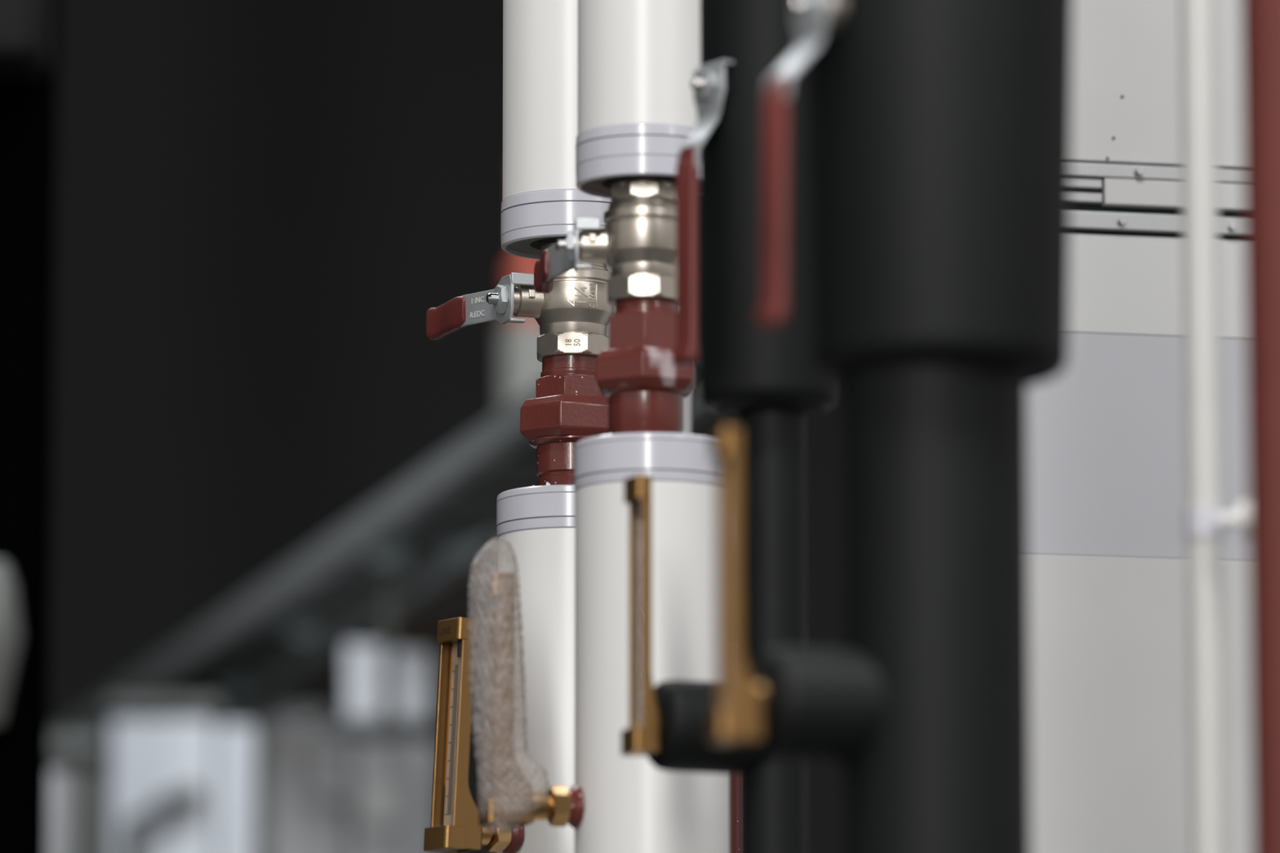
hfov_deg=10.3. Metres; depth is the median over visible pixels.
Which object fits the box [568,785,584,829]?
socket
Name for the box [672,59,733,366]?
lever
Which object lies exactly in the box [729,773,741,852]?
pipe
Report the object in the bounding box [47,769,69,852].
pipe
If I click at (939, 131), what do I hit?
insulated pipe
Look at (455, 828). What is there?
thermometer
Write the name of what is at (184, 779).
tall cabinet
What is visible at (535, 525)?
insulated pipe
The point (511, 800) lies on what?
thermometer
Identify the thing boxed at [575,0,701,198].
insulated pipe
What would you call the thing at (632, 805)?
insulated pipe
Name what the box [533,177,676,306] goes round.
valve
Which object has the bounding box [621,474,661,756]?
thermometer
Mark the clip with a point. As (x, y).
(1196, 522)
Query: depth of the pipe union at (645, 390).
5.35 m
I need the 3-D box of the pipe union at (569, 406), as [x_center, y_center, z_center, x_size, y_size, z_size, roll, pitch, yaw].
[-0.053,-0.002,5.630,0.082,0.109,0.084,0,-9,0]
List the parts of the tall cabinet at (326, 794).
panel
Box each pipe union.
[520,354,609,485]
[595,297,695,434]
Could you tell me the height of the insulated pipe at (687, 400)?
5.600 m
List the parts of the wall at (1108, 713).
rail, rail, panel, panel, panel, panel, rail, rail, plate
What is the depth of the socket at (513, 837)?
5.53 m
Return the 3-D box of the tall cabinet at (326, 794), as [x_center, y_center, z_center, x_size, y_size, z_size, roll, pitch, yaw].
[-0.436,1.819,10.636,0.255,2.735,0.320,0,-9,0]
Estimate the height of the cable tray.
0.057 m
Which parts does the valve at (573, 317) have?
handle arm, handle plate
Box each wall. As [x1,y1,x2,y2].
[48,0,842,852]
[1026,0,1253,852]
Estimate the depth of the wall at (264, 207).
16.24 m
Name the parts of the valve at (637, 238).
handle arm, handle plate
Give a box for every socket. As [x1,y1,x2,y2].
[502,826,524,852]
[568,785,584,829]
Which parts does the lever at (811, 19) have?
handle arm, handle plate, valve stem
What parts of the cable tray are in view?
rail, rail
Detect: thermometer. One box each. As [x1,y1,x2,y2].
[423,617,524,852]
[479,573,584,829]
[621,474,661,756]
[708,426,766,743]
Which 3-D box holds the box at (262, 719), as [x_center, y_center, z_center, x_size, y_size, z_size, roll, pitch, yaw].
[-0.561,1.862,11.186,0.164,2.822,0.320,0,-9,0]
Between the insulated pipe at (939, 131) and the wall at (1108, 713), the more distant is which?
the wall at (1108, 713)
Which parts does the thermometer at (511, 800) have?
stem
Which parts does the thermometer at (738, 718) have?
stem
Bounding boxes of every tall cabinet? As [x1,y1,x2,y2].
[106,697,262,852]
[266,726,439,852]
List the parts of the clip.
knob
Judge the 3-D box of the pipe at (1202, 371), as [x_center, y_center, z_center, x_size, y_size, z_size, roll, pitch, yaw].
[0.370,-0.561,4.766,0.024,5.600,0.024,0,-9,0]
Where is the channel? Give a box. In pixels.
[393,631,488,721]
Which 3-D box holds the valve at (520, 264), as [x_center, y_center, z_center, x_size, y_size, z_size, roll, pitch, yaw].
[-0.162,-0.270,10.572,0.074,0.248,0.074,0,-9,0]
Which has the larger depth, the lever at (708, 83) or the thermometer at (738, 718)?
the lever at (708, 83)
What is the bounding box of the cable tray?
[56,351,711,742]
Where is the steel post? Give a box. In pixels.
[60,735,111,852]
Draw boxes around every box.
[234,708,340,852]
[332,568,435,741]
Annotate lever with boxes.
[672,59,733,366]
[756,0,847,328]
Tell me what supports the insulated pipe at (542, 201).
hanging from the ceiling
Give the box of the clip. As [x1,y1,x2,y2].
[1182,500,1248,540]
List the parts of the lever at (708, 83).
handle arm, handle plate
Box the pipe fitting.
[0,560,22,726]
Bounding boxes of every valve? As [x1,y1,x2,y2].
[426,241,613,362]
[506,256,538,323]
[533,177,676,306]
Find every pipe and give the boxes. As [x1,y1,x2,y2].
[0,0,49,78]
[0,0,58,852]
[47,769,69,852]
[496,484,575,852]
[500,0,611,259]
[500,320,542,408]
[573,431,729,852]
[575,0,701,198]
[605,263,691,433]
[647,0,837,852]
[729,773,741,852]
[753,0,1071,852]
[1179,0,1226,852]
[1241,0,1279,852]
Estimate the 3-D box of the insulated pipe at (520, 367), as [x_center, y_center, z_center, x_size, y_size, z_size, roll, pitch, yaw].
[-0.154,1.480,10.295,0.106,3.298,0.106,0,-9,0]
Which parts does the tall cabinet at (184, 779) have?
lever, panel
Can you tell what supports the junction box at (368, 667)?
attached to the cable tray
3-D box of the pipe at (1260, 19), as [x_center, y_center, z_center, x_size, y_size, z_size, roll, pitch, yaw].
[0.409,-0.611,4.450,0.075,5.600,0.075,0,-9,0]
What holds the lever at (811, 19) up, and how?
attached to the insulated pipe at (939, 131)

